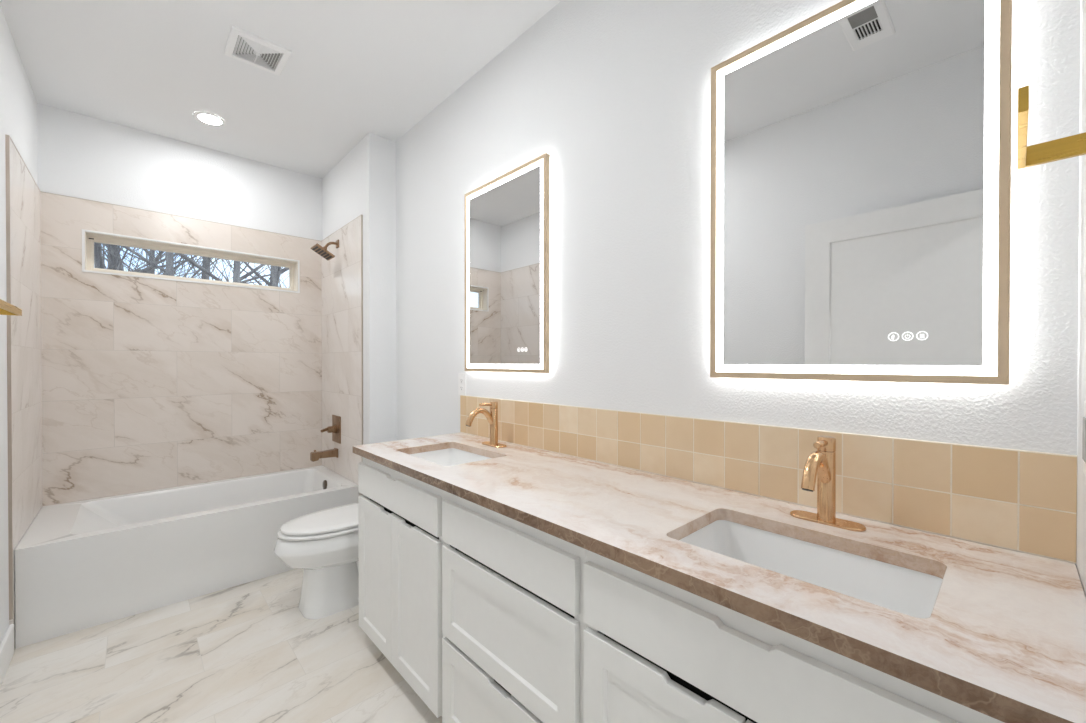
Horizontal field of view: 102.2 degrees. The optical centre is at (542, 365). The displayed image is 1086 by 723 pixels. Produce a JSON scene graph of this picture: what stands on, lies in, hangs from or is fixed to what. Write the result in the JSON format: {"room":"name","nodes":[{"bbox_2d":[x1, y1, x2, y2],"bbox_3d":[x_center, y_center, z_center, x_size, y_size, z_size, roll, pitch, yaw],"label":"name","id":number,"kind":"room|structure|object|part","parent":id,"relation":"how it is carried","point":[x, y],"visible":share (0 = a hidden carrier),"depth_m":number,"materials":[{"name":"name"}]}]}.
{"room":"bathroom","nodes":[
{"label":"bathroom","id":0,"kind":"room"},
{"bbox_2d":[0,6,41,649],"bbox_3d":[-1.566,-0.119,1.009,0.131,2.749,4.001,0,1,-43],"label":"wall","id":1,"kind":"structure","parent":0,"point":[20,234],"depth_m":2.01,"materials":[{"name":"paint"}]},
{"bbox_2d":[0,624,13,685],"bbox_3d":[-1.614,1.188,1.160,0.015,0.132,2.024,0,1,-43],"label":"baseboard","id":2,"kind":"structure","parent":1,"relation":"attached to","point":[7,643],"depth_m":1.80,"materials":[{"name":"paint"}]},
{"bbox_2d":[0,299,21,315],"bbox_3d":[-1.886,-0.211,1.490,0.077,0.048,0.642,0,1,-43],"label":"towel bar","id":3,"kind":"object","parent":1,"relation":"attached to","point":[6,308],"visible":1,"depth_m":1.63,"materials":[{"name":"gold metal"}]},
{"bbox_3d":[-2.087,-0.212,1.708,0.058,0.026,0.008,0,1,-43],"label":"arm","id":4,"kind":"part","parent":3,"relation":"part of","materials":[{"name":"gold metal"}]},
{"bbox_3d":[-2.594,0.050,2.205,0.011,2.094,0.851,0,1,-43],"label":"edge trim","id":5,"kind":"part","parent":1,"relation":"part of","materials":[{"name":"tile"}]},
{"bbox_3d":[-2.595,0.126,2.207,0.010,2.241,0.848,0,1,-43],"label":"panel","id":6,"kind":"part","parent":1,"relation":"part of","materials":[{"name":"stone"}]},
{"bbox_2d":[37,103,321,509],"bbox_3d":[-2.341,-0.133,3.094,1.832,2.749,0.131,0,1,-43],"label":"wall","id":7,"kind":"structure","parent":0,"point":[148,384],"depth_m":2.88,"materials":[{"name":"paint"}]},
{"bbox_3d":[-2.328,-1.001,3.017,1.494,0.003,0.011,0,1,-43],"label":"edge trim","id":8,"kind":"part","parent":7,"relation":"part of","materials":[{"name":"paint"}]},
{"bbox_2d":[82,229,299,292],"bbox_3d":[-2.368,-0.694,3.066,1.172,0.254,0.139,0,1,-43],"label":"window","id":9,"kind":"structure","parent":7,"relation":"in","point":[88,239],"depth_m":2.97,"materials":[{"name":"paint"}]},
{"bbox_2d":[0,569,441,722],"bbox_3d":[-0.205,1.309,0.450,3.500,0.100,6.926,0,1,-43],"label":"floor","id":10,"kind":"structure","parent":0,"point":[246,652],"depth_m":1.80,"materials":[{"name":"tile"}]},
{"bbox_2d":[14,465,358,648],"bbox_3d":[-2.053,1.025,2.733,1.492,0.438,0.800,0,1,-43],"label":"bathtub","id":11,"kind":"object","parent":10,"relation":"on","point":[80,565],"visible":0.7,"depth_m":2.33,"materials":[{"name":"ceramic"}]},
{"bbox_3d":[-1.579,0.866,3.179,0.017,0.076,0.076,0,1,-43],"label":"overflow plate","id":12,"kind":"part","parent":11,"relation":"part of","materials":[{"name":"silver metal"}]},
{"bbox_2d":[274,503,358,618],"bbox_3d":[-1.013,0.879,2.394,0.786,0.735,0.448,0,1,-43],"label":"toilet","id":13,"kind":"object","parent":10,"relation":"on","point":[324,544],"visible":0.38,"depth_m":2.19,"materials":[{"name":"ceramic"}]},
{"bbox_3d":[-1.085,0.937,2.328,0.591,0.189,0.366,0,1,-43],"label":"bowl","id":14,"kind":"part","parent":13,"relation":"part of","materials":[{"name":"ceramic"}]},
{"bbox_3d":[-1.094,0.832,2.319,0.536,0.022,0.364,0,1,-43],"label":"seat","id":15,"kind":"part","parent":13,"relation":"part of","materials":[{"name":"plastic"}]},
{"bbox_3d":[-1.086,0.807,2.326,0.535,0.027,0.352,0,1,-43],"label":"lid","id":16,"kind":"part","parent":13,"relation":"part of","materials":[{"name":"plastic"}]},
{"bbox_2d":[358,457,444,717],"bbox_3d":[-0.387,0.821,1.895,0.541,0.858,0.720,0,1,-43],"label":"vanity cabinet","id":17,"kind":"object","parent":10,"relation":"on","point":[400,540],"visible":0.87,"depth_m":1.66,"materials":[{"name":"paint"}]},
{"bbox_3d":[-0.704,0.877,1.852,0.018,0.585,0.350,0,1,-43],"label":"door","id":18,"kind":"part","parent":17,"relation":"part of","materials":[{"name":"paint"}]},
{"bbox_3d":[-0.583,0.502,1.720,0.018,0.131,0.705,0,1,-43],"label":"drawer","id":19,"kind":"part","parent":17,"relation":"part of","materials":[{"name":"paint"}]},
{"bbox_3d":[-0.564,0.786,1.730,0.020,0.786,0.720,0,1,-43],"label":"frame","id":20,"kind":"part","parent":17,"relation":"part of","materials":[{"name":"paint"}]},
{"bbox_3d":[-0.463,0.879,1.593,0.018,0.585,0.352,0,1,-43],"label":"door","id":21,"kind":"part","parent":17,"relation":"part of","materials":[{"name":"paint"}]},
{"bbox_2d":[442,491,585,722],"bbox_3d":[0.070,0.824,1.402,0.541,0.858,0.624,0,1,-43],"label":"base cabinet","id":22,"kind":"object","parent":10,"relation":"on","point":[513,625],"visible":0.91,"depth_m":1.19,"materials":[{"name":"paint"}]},
{"bbox_3d":[-0.122,1.034,1.226,0.018,0.281,0.592,0,1,-43],"label":"drawer","id":23,"kind":"part","parent":22,"relation":"part of","materials":[{"name":"paint"}]},
{"bbox_3d":[-0.121,0.505,1.222,0.018,0.131,0.592,0,1,-43],"label":"drawer","id":24,"kind":"part","parent":22,"relation":"part of","materials":[{"name":"paint"}]},
{"bbox_2d":[584,550,1004,722],"bbox_3d":[0.534,0.827,0.902,0.541,0.858,0.736,0,1,-43],"label":"vanity cabinet","id":25,"kind":"object","parent":10,"relation":"on","point":[656,650],"visible":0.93,"depth_m":0.77,"materials":[{"name":"paint"}]},
{"bbox_3d":[0.216,0.883,0.860,0.018,0.586,0.348,0,1,-43],"label":"door","id":26,"kind":"part","parent":25,"relation":"part of","materials":[{"name":"paint"}]},
{"bbox_2d":[353,432,1085,722],"bbox_3d":[0.070,0.378,1.394,0.574,0.030,2.103,0,1,-43],"label":"countertop","id":27,"kind":"structure","parent":25,"relation":"on","point":[1003,638],"depth_m":0.78,"materials":[{"name":"beige stone"}]},
{"bbox_2d":[409,448,491,465],"bbox_3d":[-0.387,0.468,1.829,0.327,0.153,0.468,0,1,-43],"label":"sink","id":28,"kind":"object","parent":27,"relation":"in","point":[450,456],"visible":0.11,"depth_m":2.02,"materials":[{"name":"ceramic"}]},
{"bbox_2d":[465,401,506,447],"bbox_3d":[-0.266,0.259,1.945,0.176,0.200,0.153,0,1,-43],"label":"faucet","id":29,"kind":"object","parent":27,"relation":"on","point":[492,417],"visible":1,"depth_m":1.97,"materials":[{"name":"gold metal"}]},
{"bbox_3d":[-0.274,0.226,1.937,0.154,0.085,0.026,0,1,-43],"label":"spout","id":30,"kind":"part","parent":29,"relation":"part of","materials":[{"name":"gold metal"}]},
{"bbox_3d":[-0.253,0.171,1.956,0.064,0.017,0.015,0,1,-43],"label":"lever","id":31,"kind":"part","parent":29,"relation":"part of","materials":[{"name":"gold metal"}]},
{"bbox_3d":[-0.221,0.175,1.986,0.037,0.034,0.037,0,1,-43],"label":"handle","id":32,"kind":"part","parent":29,"relation":"part of","materials":[{"name":"gold metal"}]},
{"bbox_2d":[679,520,942,617],"bbox_3d":[0.507,0.474,0.883,0.311,0.153,0.474,0,1,-43],"label":"sink","id":33,"kind":"object","parent":27,"relation":"in","point":[906,591],"visible":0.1,"depth_m":0.95,"materials":[{"name":"ceramic"}]},
{"bbox_2d":[790,436,865,531],"bbox_3d":[0.622,0.265,0.988,0.176,0.200,0.153,0,1,-43],"label":"faucet","id":34,"kind":"object","parent":27,"relation":"on","point":[821,463],"visible":1,"depth_m":1.01,"materials":[{"name":"gold metal"}]},
{"bbox_3d":[0.614,0.232,0.980,0.154,0.085,0.026,0,1,-43],"label":"spout","id":35,"kind":"part","parent":34,"relation":"part of","materials":[{"name":"gold metal"}]},
{"bbox_3d":[0.635,0.178,0.999,0.064,0.017,0.015,0,1,-43],"label":"lever","id":36,"kind":"part","parent":34,"relation":"part of","materials":[{"name":"gold metal"}]},
{"bbox_3d":[0.667,0.182,1.029,0.037,0.034,0.037,0,1,-43],"label":"handle","id":37,"kind":"part","parent":34,"relation":"part of","materials":[{"name":"gold metal"}]},
{"bbox_2d":[0,0,561,177],"bbox_3d":[-0.204,-1.540,0.431,3.500,0.100,6.926,0,1,-43],"label":"ceiling","id":38,"kind":"structure","parent":0,"point":[354,69],"depth_m":2.18,"materials":[{"name":"paint"}]},
{"bbox_2d":[193,112,225,126],"bbox_3d":[-2.026,-1.502,2.670,0.158,0.006,0.158,0,1,-43],"label":"recessed light","id":39,"kind":"object","parent":38,"relation":"in","point":[204,117],"visible":1,"depth_m":2.67,"materials":[{"name":"paint"}]},
{"bbox_2d":[224,25,291,75],"bbox_3d":[-1.359,-1.494,2.093,0.233,0.014,0.233,0,1,-43],"label":"ceiling vent","id":40,"kind":"object","parent":38,"relation":"in","point":[244,46],"visible":1,"depth_m":2.08,"materials":[{"name":"white plastic"}]},
{"bbox_2d":[321,133,395,495],"bbox_3d":[-1.342,-0.134,3.284,0.310,2.749,0.971,0,1,-43],"label":"wall","id":41,"kind":"structure","parent":0,"point":[359,193],"depth_m":2.94,"materials":[{"name":"paint"}]},
{"bbox_2d":[310,448,337,461],"bbox_3d":[-1.598,0.645,3.208,0.178,0.079,0.062,0,1,-43],"label":"tub spout","id":42,"kind":"object","parent":41,"relation":"attached to","point":[314,456],"visible":1,"depth_m":3.19,"materials":[{"name":"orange metal"}]},
{"bbox_2d":[310,240,338,259],"bbox_3d":[-1.571,-0.853,3.175,0.169,0.146,0.140,0,1,-43],"label":"shower","id":43,"kind":"object","parent":41,"relation":"attached to","point":[322,251],"visible":1,"depth_m":3.16,"materials":[{"name":"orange metal"}]},
{"bbox_3d":[-1.547,-0.880,3.197,0.089,0.060,0.019,0,1,-43],"label":"arm","id":44,"kind":"part","parent":43,"relation":"part of","materials":[{"name":"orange metal"}]},
{"bbox_2d":[321,415,340,443],"bbox_3d":[-1.578,0.469,3.225,0.124,0.200,0.176,0,1,-43],"label":"shower valve","id":45,"kind":"object","parent":41,"relation":"attached to","point":[335,429],"visible":1,"depth_m":3.23,"materials":[{"name":"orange metal"}]},
{"bbox_3d":[-1.536,0.468,3.264,0.008,0.200,0.176,0,1,-43],"label":"wall plate","id":46,"kind":"part","parent":45,"relation":"part of","materials":[{"name":"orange metal"}]},
{"bbox_3d":[-1.489,0.120,3.224,0.008,2.241,0.861,0,1,-43],"label":"panel","id":47,"kind":"part","parent":41,"relation":"part of","materials":[{"name":"stone"}]},
{"bbox_3d":[-1.489,0.054,3.222,0.009,2.114,0.864,0,1,-43],"label":"edge trim","id":48,"kind":"part","parent":41,"relation":"part of","materials":[{"name":"tile"}]},
{"bbox_2d":[396,0,1080,455],"bbox_3d":[0.082,-0.125,1.890,0.120,2.749,3.050,0,1,-43],"label":"wall","id":49,"kind":"structure","parent":0,"point":[617,93],"depth_m":1.50,"materials":[{"name":"paint"}]},
{"bbox_2d":[458,373,465,395],"bbox_3d":[-0.432,0.098,2.350,0.008,0.118,0.070,0,1,-43],"label":"wall outlet","id":50,"kind":"object","parent":49,"relation":"attached to","point":[461,376],"visible":1,"depth_m":2.34,"materials":[{"name":"white plastic"}]},
{"bbox_2d":[464,153,549,372],"bbox_3d":[-0.182,-0.428,2.056,0.037,0.914,0.613,0,1,-43],"label":"mirror","id":51,"kind":"object","parent":49,"relation":"attached to","point":[507,217],"visible":1,"depth_m":2.00,"materials":[{"name":"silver metal"}]},
{"bbox_2d":[460,395,1076,563],"bbox_3d":[0.277,0.262,1.586,0.010,0.199,2.105,0,1,-43],"label":"backsplash","id":52,"kind":"structure","parent":49,"relation":"attached to","point":[1024,501],"depth_m":1.06,"materials":[{"name":"tile"}]},
{"bbox_2d":[710,0,1011,384],"bbox_3d":[0.717,-0.422,1.087,0.037,0.914,0.608,0,1,-43],"label":"mirror","id":53,"kind":"object","parent":49,"relation":"attached to","point":[860,197],"visible":1,"depth_m":1.02,"materials":[{"name":"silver metal"}]},
{"bbox_2d":[1076,0,1085,595],"bbox_3d":[0.415,-0.114,0.198,1.933,2.749,0.115,0,1,-43],"label":"wall","id":54,"kind":"structure","parent":0,"point":[1081,478],"depth_m":0.77,"materials":[{"name":"paint"}]},
{"bbox_2d":[1017,85,1085,168],"bbox_3d":[0.623,-0.288,0.521,0.223,0.048,0.079,0,1,-43],"label":"towel bar","id":55,"kind":"object","parent":54,"relation":"attached to","point":[1074,145],"visible":1,"depth_m":0.57,"materials":[{"name":"gold metal"}]},
{"bbox_3d":[0.687,-0.288,0.583,0.008,0.026,0.059,0,1,-43],"label":"arm","id":56,"kind":"part","parent":55,"relation":"part of","materials":[{"name":"gold metal"}]},
{"bbox_2d":[1082,401,1085,475],"bbox_3d":[0.819,0.113,0.658,0.115,0.116,0.007,0,1,-43],"label":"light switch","id":57,"kind":"object","parent":54,"relation":"attached to","point":[1084,417],"visible":1,"depth_m":0.68,"materials":[{"name":"white plastic"}]},
{"label":"outside","id":58,"kind":"structure","parent":0,"visible":0},
{"bbox_3d":[-10.814,1.714,14.606,32.000,0.100,27.894,0,1,-43],"label":"ground","id":59,"kind":"structure","parent":58,"visible":0},
{"bbox_2d":[122,246,173,275],"bbox_3d":[-3.950,-2.082,4.811,5.252,7.624,1.164,0,0,-40],"label":"bare tree","id":60,"kind":"object","parent":59,"relation":"on","point":[169,270],"visible":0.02,"depth_m":4.86,"materials":[{"name":"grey plant"}]},
{"bbox_2d":[101,243,219,275],"bbox_3d":[-8.373,-2.390,9.050,5.666,8.194,1.100,0,1,-43],"label":"bare tree","id":61,"kind":"object","parent":59,"relation":"on","point":[109,265],"visible":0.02,"depth_m":8.71,"materials":[{"name":"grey plant"}]},
{"bbox_2d":[102,248,220,278],"bbox_3d":[-9.214,-2.610,9.834,4.491,8.619,0.936,0,1,-43],"label":"bare tree","id":62,"kind":"object","parent":59,"relation":"on","point":[119,248],"visible":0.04,"depth_m":10.06,"materials":[{"name":"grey plant"}]},
{"bbox_2d":[94,243,253,280],"bbox_3d":[-6.524,-2.029,6.094,4.592,7.504,1.255,0,1,-43],"label":"bare tree","id":63,"kind":"object","parent":59,"relation":"on","point":[98,257],"visible":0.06,"depth_m":6.57,"materials":[{"name":"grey plant"}]},
{"bbox_2d":[94,242,267,284],"bbox_3d":[-4.877,-2.029,6.179,0.843,7.505,5.006,0,1,43],"label":"bare tree","id":64,"kind":"object","parent":59,"relation":"on","point":[236,269],"visible":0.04,"depth_m":6.18,"materials":[{"name":"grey plant"}]},
{"bbox_2d":[120,247,259,280],"bbox_3d":[-10.037,-2.062,11.295,5.777,7.507,0.773,0,1,-43],"label":"bare tree","id":65,"kind":"object","parent":59,"relation":"on","point":[152,252],"visible":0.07,"depth_m":11.47,"materials":[{"name":"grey plant"}]},
{"bbox_2d":[102,245,284,283],"bbox_3d":[-7.151,-2.197,7.995,0.936,7.817,7.350,0,1,43],"label":"bare tree","id":66,"kind":"object","parent":59,"relation":"on","point":[205,264],"visible":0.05,"depth_m":8.44,"materials":[{"name":"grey plant"}]},
{"bbox_2d":[118,246,288,287],"bbox_3d":[-13.113,-3.672,17.446,7.389,8.533,12.100,0,1,44],"label":"thicket","id":67,"kind":"object","parent":59,"relation":"on","point":[121,246],"visible":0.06,"depth_m":17.14,"materials":[{"name":"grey plant"}]},
{"bbox_2d":[190,259,288,286],"bbox_3d":[-8.364,-2.316,14.748,0.669,7.978,5.684,0,1,45],"label":"bare tree","id":68,"kind":"object","parent":59,"relation":"on","point":[274,279],"visible":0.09,"depth_m":14.25,"materials":[{"name":"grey plant"}]}
]}

